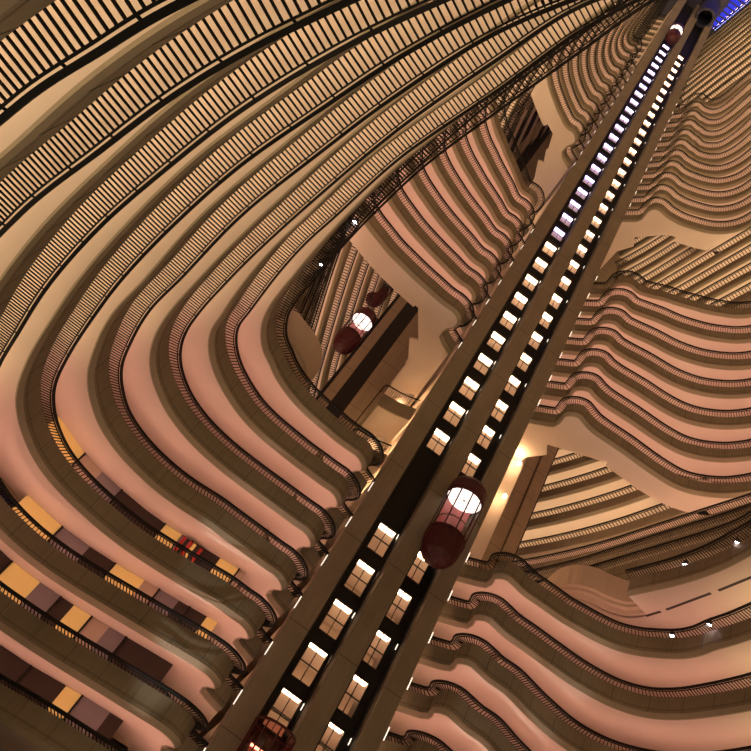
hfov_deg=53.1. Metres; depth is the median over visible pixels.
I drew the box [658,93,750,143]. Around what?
balcony
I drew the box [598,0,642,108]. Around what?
balcony
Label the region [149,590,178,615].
curtain
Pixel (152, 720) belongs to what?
balcony
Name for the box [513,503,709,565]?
gallery balcony
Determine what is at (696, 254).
gallery balcony
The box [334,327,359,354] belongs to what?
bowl
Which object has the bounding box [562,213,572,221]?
lamp
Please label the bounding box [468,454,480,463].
lamp
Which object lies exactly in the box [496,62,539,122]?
gallery balcony
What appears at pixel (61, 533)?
curtain
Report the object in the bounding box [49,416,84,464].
curtain
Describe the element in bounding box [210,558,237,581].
curtain
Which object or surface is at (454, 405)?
lamp
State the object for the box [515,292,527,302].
lamp
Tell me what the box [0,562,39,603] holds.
curtain
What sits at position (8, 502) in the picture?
wall
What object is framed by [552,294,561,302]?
lamp
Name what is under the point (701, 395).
balcony
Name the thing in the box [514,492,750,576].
gallery balcony
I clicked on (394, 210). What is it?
balcony
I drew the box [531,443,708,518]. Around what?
gallery balcony
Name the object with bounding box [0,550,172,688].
wall panels
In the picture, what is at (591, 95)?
balcony
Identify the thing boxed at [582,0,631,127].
balcony
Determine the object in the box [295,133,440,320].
gallery balcony
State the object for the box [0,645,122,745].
room front
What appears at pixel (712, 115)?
balcony
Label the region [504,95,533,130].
gallery balcony
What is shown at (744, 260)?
gallery balcony
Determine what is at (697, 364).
balcony
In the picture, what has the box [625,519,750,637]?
gallery balcony
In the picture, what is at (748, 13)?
gallery balcony
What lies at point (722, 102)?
balcony
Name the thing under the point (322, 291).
gallery balcony
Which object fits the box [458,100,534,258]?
balcony
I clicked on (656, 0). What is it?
gallery balcony
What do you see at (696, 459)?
balcony
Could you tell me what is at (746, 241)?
gallery balcony
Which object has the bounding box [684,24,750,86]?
gallery balcony
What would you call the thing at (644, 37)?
balcony
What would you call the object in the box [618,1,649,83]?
balcony
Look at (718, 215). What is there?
balcony
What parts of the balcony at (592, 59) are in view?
handrail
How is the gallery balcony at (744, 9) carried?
attached to the wall at (512, 615)
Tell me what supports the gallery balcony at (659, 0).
attached to the wall at (116, 736)
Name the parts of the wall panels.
dark panel, door post, door post, dark panel, door post, wall panel, door post, dark panel, dark panel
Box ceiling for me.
[508,0,749,253]
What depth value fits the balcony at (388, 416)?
54.62 m
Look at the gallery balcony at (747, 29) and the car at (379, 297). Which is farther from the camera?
the gallery balcony at (747, 29)
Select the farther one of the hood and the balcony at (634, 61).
the hood
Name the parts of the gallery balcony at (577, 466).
handrail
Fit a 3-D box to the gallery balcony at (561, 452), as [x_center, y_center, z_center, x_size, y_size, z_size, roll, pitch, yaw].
[12.571,9.289,77.714,4.354,1.370,47.130,49,-45,-13]
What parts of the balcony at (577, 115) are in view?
handrail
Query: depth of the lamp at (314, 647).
39.02 m
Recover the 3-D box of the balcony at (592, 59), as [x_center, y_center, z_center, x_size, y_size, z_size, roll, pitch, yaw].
[30.134,-38.189,78.409,11.876,1.370,44.028,36,-43,0]
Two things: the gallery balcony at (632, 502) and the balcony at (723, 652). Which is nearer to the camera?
the balcony at (723, 652)
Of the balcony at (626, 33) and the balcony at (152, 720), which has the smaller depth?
the balcony at (152, 720)
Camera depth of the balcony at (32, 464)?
26.98 m
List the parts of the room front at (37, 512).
door post, dark panel, wall panel, dark panel, dark panel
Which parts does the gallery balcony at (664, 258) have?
handrail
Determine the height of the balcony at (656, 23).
1.855 m
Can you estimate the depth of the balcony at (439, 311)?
52.47 m
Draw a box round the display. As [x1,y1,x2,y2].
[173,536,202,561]
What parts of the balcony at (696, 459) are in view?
handrail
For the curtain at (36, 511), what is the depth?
36.31 m
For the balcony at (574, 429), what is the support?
attached to the wall at (512, 615)
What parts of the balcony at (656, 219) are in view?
handrail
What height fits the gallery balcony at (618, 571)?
1.370 m
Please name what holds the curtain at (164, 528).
hanging from the room front at (77, 450)
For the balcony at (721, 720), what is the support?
attached to the wall at (512, 615)
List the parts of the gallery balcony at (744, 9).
handrail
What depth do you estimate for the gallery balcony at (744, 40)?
106.14 m
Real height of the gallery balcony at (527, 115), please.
1.370 m
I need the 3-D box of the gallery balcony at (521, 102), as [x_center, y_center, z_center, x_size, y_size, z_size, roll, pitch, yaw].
[7.433,-18.144,96.829,10.130,1.370,46.876,36,-43,0]
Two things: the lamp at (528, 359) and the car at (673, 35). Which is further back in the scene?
the car at (673, 35)
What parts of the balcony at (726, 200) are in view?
handrail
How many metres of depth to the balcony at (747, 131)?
87.37 m
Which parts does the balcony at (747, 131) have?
handrail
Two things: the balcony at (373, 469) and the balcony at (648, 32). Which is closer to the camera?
the balcony at (373, 469)
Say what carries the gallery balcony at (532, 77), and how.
attached to the wall at (116, 736)
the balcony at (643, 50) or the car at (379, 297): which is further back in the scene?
the balcony at (643, 50)
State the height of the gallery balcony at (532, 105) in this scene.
1.370 m
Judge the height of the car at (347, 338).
5.725 m
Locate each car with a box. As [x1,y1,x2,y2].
[236,715,296,750]
[333,307,376,354]
[366,281,393,307]
[420,475,486,569]
[665,22,683,44]
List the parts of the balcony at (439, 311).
handrail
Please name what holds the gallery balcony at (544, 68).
attached to the wall at (116, 736)
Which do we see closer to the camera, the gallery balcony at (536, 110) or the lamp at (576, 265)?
the lamp at (576, 265)
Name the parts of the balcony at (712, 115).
handrail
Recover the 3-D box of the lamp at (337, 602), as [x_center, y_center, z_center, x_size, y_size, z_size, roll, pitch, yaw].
[-2.283,13.155,40.193,1.770,2.160,0.600,36,-43,0]
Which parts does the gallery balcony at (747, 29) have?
handrail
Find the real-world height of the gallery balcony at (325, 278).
1.370 m
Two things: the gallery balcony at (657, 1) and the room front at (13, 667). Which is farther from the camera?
the gallery balcony at (657, 1)
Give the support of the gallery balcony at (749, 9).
attached to the wall at (512, 615)
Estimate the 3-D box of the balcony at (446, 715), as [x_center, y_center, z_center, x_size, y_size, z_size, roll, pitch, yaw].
[14.863,12.631,27.366,21.464,1.370,50.139,36,-43,0]
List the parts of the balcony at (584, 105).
handrail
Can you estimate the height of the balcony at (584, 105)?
1.370 m
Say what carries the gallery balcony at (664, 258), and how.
attached to the wall at (512, 615)
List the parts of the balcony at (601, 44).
handrail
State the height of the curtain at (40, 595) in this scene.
2.700 m
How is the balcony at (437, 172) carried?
attached to the wall at (116, 736)
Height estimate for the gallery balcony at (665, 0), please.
1.370 m
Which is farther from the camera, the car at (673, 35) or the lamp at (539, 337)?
the car at (673, 35)
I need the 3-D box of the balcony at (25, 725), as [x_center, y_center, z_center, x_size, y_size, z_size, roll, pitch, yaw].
[-10.759,3.571,19.495,20.724,1.370,51.380,36,-43,0]
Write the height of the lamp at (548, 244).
2.160 m
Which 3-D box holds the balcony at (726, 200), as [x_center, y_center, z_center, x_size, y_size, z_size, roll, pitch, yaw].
[36.903,-25.146,72.204,13.704,1.370,44.170,36,-43,0]
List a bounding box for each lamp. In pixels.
[282,688,300,702]
[309,643,326,656]
[329,722,342,733]
[334,600,350,613]
[353,675,366,685]
[357,560,373,573]
[376,630,389,641]
[378,523,394,536]
[398,590,410,600]
[434,429,448,441]
[450,402,464,414]
[465,377,478,389]
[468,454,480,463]
[479,353,491,365]
[483,426,494,435]
[491,332,504,343]
[496,400,507,409]
[503,311,515,322]
[509,376,519,385]
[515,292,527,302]
[521,353,531,362]
[525,275,537,284]
[532,332,541,341]
[536,258,546,267]
[542,312,551,321]
[545,242,555,251]
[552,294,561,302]
[554,227,564,235]
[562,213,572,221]
[562,276,570,284]
[570,200,579,207]
[570,260,578,267]
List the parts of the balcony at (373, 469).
railing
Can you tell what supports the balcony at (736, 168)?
attached to the wall at (512, 615)
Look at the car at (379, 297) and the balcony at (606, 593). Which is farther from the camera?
the car at (379, 297)
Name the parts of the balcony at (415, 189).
handrail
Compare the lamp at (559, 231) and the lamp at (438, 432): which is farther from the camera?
the lamp at (559, 231)
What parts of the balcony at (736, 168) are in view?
handrail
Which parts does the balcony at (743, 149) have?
handrail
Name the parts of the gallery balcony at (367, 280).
handrail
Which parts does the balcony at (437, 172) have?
handrail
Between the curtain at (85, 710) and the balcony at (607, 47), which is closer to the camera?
the curtain at (85, 710)
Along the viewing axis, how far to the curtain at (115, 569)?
36.25 m
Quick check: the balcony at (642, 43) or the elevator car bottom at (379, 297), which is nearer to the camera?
the elevator car bottom at (379, 297)
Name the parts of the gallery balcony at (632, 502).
handrail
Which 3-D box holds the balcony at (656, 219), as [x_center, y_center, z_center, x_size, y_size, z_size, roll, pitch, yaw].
[35.571,-21.469,67.435,13.328,1.370,45.555,34,-43,2]
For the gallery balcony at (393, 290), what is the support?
attached to the wall at (116, 736)
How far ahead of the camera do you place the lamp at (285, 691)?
37.19 m
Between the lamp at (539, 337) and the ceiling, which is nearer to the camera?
the lamp at (539, 337)
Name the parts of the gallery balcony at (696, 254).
handrail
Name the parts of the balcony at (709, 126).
handrail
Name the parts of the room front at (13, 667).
dark panel, door post, dark panel, door post, dark panel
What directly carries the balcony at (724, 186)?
attached to the wall at (512, 615)
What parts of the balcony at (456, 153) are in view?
handrail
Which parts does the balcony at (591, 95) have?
handrail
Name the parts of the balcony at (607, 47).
handrail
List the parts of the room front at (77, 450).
wall panel, dark panel, dark panel, dark panel, wall panel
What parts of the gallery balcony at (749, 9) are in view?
handrail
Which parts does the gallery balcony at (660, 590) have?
handrail, soffit slots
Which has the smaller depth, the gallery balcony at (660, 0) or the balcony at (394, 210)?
the balcony at (394, 210)
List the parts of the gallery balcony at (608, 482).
handrail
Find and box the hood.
[695,0,719,27]
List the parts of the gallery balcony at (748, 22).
handrail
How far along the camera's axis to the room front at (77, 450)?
37.41 m
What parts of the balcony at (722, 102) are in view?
handrail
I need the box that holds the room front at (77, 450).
[49,416,245,586]
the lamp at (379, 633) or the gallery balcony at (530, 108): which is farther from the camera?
the gallery balcony at (530, 108)
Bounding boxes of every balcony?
[0,0,197,750]
[0,0,360,750]
[0,0,450,739]
[0,0,513,684]
[41,0,578,637]
[109,0,600,591]
[169,0,640,550]
[225,0,655,513]
[276,306,321,387]
[277,0,626,318]
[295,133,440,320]
[299,191,374,325]
[303,213,353,328]
[306,233,357,397]
[306,234,345,332]
[310,244,368,397]
[328,259,379,380]
[346,196,474,405]
[348,271,388,354]
[351,385,420,448]
[353,428,391,479]
[367,168,487,383]
[374,291,397,318]
[378,727,452,750]
[384,677,531,750]
[388,290,396,305]
[391,152,500,362]
[407,632,750,750]
[414,129,512,295]
[427,590,750,750]
[437,112,524,278]
[447,552,750,696]
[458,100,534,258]
[478,88,544,241]
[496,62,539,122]
[496,76,520,106]
[498,52,553,130]
[501,40,569,138]
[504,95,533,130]
[504,103,533,132]
[504,104,532,136]
[505,102,534,130]
[507,105,533,138]
[507,110,536,140]
[508,91,532,123]
[512,93,530,115]
[512,396,750,514]
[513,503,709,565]
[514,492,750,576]
[520,474,712,547]
[525,24,586,223]
[525,503,750,583]
[529,0,620,186]
[529,3,614,187]
[530,0,623,184]
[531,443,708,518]
[535,371,750,481]
[535,510,750,582]
[539,565,664,636]
[542,453,611,490]
[546,348,750,448]
[552,433,616,464]
[556,327,750,416]
[567,307,750,386]
[575,288,750,358]
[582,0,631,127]
[583,270,750,332]
[590,1,633,119]
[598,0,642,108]
[600,197,750,268]
[605,4,641,99]
[612,0,648,91]
[613,242,696,283]
[615,235,679,275]
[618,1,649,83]
[619,235,670,260]
[623,0,657,76]
[625,184,750,226]
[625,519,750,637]
[628,56,638,66]
[629,1,657,40]
[630,0,658,40]
[630,50,642,60]
[631,0,659,40]
[631,0,660,41]
[631,172,750,210]
[632,1,661,40]
[633,0,662,43]
[633,44,644,54]
[636,0,664,41]
[636,247,714,288]
[637,38,649,48]
[637,160,750,196]
[638,0,663,43]
[639,33,652,43]
[641,0,665,34]
[642,147,750,182]
[643,28,655,37]
[645,132,750,171]
[648,23,659,32]
[649,226,750,293]
[650,117,750,161]
[653,19,661,27]
[653,105,750,153]
[654,14,666,22]
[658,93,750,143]
[662,81,750,134]
[666,70,750,125]
[668,244,750,300]
[675,48,750,107]
[676,41,750,109]
[678,34,750,101]
[682,29,750,92]
[682,55,750,108]
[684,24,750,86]
[687,262,750,305]
[688,19,750,78]
[692,14,750,70]
[695,10,750,63]
[699,6,750,55]
[701,2,750,49]
[703,0,750,45]
[703,62,750,103]
[709,282,750,308]
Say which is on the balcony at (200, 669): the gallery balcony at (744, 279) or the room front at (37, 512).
the room front at (37, 512)
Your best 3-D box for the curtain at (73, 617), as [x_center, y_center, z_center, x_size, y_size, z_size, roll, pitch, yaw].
[-14.063,11.641,33.744,0.995,2.700,0.220,36,-43,0]
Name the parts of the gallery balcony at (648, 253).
handrail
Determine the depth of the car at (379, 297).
70.24 m
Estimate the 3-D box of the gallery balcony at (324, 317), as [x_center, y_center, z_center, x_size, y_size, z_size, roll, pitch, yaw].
[-5.340,4.647,71.855,16.553,1.370,46.103,36,-43,0]
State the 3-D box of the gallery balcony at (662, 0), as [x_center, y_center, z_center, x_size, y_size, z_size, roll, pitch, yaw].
[38.728,-47.506,113.234,9.026,1.370,77.650,36,-43,0]
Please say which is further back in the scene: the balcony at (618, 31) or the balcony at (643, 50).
the balcony at (643, 50)
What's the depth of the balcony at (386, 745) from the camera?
36.43 m
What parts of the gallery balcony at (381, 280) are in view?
handrail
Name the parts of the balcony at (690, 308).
handrail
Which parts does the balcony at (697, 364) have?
handrail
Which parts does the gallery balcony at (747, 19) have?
handrail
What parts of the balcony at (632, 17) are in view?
handrail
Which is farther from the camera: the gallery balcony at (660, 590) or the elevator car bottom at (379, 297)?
the elevator car bottom at (379, 297)
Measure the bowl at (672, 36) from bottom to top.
1.900 m
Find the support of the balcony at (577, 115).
attached to the wall at (116, 736)
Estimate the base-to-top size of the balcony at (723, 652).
1.370 m
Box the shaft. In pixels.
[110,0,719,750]
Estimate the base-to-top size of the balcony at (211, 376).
1.370 m
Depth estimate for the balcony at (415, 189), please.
55.80 m
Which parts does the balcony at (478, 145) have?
handrail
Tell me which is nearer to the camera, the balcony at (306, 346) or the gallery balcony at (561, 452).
the balcony at (306, 346)
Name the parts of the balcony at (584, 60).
handrail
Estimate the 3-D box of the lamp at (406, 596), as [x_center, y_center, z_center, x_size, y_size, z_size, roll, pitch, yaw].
[1.044,13.032,42.128,1.710,2.160,0.600,36,-43,0]
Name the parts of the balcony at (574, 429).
handrail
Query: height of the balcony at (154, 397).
1.370 m
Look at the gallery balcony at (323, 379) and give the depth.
65.52 m
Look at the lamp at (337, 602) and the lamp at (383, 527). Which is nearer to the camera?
the lamp at (337, 602)
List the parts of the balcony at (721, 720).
handrail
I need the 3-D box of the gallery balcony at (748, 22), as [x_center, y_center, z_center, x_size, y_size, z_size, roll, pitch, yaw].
[49.781,-47.537,119.397,8.045,1.370,77.677,36,-43,0]
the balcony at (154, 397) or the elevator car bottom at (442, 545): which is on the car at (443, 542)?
the elevator car bottom at (442, 545)
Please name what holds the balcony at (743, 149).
attached to the wall at (512, 615)
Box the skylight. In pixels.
[713,0,750,29]
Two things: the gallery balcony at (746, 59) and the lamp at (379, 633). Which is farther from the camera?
the gallery balcony at (746, 59)
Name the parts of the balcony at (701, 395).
handrail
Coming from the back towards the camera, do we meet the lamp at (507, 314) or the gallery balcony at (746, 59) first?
the gallery balcony at (746, 59)
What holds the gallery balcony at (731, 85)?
attached to the wall at (512, 615)
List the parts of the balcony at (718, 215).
handrail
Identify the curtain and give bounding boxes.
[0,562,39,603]
[13,495,60,539]
[21,582,59,617]
[48,686,80,718]
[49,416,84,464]
[49,527,89,560]
[55,605,90,637]
[65,696,109,737]
[90,472,120,501]
[92,627,124,658]
[105,564,143,594]
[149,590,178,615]
[155,524,181,547]
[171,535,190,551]
[196,617,217,637]
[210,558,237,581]
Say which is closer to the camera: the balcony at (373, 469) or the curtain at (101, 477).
the curtain at (101, 477)
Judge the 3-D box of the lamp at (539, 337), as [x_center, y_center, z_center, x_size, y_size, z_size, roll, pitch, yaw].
[12.505,-2.608,60.293,1.710,2.160,0.600,36,-43,0]
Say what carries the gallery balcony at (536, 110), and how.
attached to the wall at (116, 736)
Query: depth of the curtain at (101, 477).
37.51 m
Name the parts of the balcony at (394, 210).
handrail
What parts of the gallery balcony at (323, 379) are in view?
handrail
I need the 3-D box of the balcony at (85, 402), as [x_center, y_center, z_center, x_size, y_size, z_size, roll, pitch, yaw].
[-5.099,-1.624,27.688,17.971,1.370,49.275,36,-43,0]
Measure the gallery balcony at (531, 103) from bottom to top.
1.370 m
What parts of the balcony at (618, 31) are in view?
handrail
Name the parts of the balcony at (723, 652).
handrail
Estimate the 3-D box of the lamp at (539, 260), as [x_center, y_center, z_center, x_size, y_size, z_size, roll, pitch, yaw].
[14.290,-9.459,66.433,1.770,2.160,0.563,36,-43,0]
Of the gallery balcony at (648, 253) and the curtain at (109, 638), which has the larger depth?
the gallery balcony at (648, 253)
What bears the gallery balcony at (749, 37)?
attached to the wall at (512, 615)
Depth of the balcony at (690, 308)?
64.38 m
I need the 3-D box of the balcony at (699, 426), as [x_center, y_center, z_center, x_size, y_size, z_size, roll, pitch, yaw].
[25.437,-4.602,48.858,17.401,1.370,46.321,36,-43,0]
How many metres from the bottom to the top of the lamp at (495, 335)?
2.160 m
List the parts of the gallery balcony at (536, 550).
handrail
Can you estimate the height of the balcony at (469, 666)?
1.370 m
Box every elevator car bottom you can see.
[366,287,386,306]
[421,524,464,568]
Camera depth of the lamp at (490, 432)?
52.80 m
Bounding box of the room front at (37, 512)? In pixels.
[13,495,217,637]
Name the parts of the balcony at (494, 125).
handrail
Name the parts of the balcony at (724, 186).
handrail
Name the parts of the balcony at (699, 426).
handrail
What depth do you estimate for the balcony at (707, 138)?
89.38 m
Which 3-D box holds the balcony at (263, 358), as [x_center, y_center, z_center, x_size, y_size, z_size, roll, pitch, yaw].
[0.250,-4.853,34.038,15.039,1.370,47.873,36,-43,0]
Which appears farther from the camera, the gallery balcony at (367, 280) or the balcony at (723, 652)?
the gallery balcony at (367, 280)
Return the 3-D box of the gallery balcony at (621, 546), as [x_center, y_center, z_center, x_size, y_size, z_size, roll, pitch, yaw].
[12.727,10.682,52.559,17.456,1.370,79.139,36,-43,0]
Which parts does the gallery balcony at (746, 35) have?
handrail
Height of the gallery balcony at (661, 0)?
1.370 m
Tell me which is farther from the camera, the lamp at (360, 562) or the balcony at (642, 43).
the balcony at (642, 43)
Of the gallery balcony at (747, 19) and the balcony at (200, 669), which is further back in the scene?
the gallery balcony at (747, 19)
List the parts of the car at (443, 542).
cab handrail, panel, frame, crown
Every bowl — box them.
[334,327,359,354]
[665,29,680,44]
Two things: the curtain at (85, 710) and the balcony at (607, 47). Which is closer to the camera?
the curtain at (85, 710)
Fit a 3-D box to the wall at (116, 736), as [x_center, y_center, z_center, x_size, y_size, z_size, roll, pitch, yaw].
[11.706,-24.994,77.724,24.130,149.000,86.952,36,-43,0]
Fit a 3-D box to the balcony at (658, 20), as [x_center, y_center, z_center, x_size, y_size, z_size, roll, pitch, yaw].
[46.506,-59.459,129.106,3.003,1.855,6.546,36,-43,0]
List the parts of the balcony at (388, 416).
railing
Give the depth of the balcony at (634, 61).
110.35 m
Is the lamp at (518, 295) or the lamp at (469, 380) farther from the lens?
the lamp at (518, 295)
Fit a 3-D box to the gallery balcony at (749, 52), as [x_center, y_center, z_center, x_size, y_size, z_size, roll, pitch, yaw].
[43.600,-38.516,109.124,8.770,1.370,77.629,36,-43,0]
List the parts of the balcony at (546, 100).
handrail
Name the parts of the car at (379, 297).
frame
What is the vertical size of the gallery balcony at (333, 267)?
1.370 m
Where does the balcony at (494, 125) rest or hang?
attached to the wall at (116, 736)
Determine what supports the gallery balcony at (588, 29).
attached to the wall at (116, 736)
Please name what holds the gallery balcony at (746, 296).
attached to the wall at (512, 615)
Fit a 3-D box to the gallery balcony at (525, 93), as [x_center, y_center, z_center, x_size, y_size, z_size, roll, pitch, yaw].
[5.786,-16.650,94.766,10.128,1.370,46.862,36,-43,0]
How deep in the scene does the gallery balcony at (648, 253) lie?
85.43 m
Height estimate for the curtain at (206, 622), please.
2.500 m
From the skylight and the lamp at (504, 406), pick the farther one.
the skylight
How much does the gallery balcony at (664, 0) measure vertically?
1.370 m
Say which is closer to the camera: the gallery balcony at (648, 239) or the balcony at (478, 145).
the balcony at (478, 145)
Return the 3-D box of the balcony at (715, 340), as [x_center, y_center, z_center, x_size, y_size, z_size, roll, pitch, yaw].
[28.376,-10.634,54.975,16.946,1.370,46.421,36,-43,0]
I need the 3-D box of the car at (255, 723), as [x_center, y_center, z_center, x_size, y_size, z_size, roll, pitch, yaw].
[-6.288,18.393,30.921,2.140,8.400,2.140,36,-43,0]
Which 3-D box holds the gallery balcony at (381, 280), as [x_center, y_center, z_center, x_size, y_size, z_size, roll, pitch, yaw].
[-0.585,0.026,78.039,16.027,1.370,46.031,36,-43,0]
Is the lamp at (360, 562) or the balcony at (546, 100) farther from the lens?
the balcony at (546, 100)
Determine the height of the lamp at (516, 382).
2.160 m
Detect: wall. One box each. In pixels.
[0,99,550,750]
[0,484,14,508]
[396,252,740,750]
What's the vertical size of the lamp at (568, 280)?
2.160 m
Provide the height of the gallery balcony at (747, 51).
1.370 m
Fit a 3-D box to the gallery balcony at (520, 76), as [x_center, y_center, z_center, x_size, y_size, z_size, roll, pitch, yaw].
[10.628,-14.589,71.544,15.247,1.370,80.063,36,-43,0]
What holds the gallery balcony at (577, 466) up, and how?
attached to the wall at (512, 615)
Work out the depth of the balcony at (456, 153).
59.55 m
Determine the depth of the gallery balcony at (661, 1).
107.02 m
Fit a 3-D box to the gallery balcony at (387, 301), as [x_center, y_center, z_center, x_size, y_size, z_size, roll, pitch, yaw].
[0.915,-1.629,80.057,15.575,1.370,45.897,36,-43,0]
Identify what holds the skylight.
attached to the ceiling
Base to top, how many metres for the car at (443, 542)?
6.325 m
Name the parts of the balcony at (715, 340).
handrail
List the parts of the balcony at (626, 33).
handrail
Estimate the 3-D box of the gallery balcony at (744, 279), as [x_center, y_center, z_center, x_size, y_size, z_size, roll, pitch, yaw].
[24.945,-7.080,73.365,15.993,1.370,79.478,36,-43,0]
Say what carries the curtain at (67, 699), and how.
hanging from the room front at (13, 667)
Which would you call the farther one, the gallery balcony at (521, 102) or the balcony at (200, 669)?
the gallery balcony at (521, 102)
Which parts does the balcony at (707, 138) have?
handrail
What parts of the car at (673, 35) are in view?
frame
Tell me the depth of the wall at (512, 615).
44.09 m

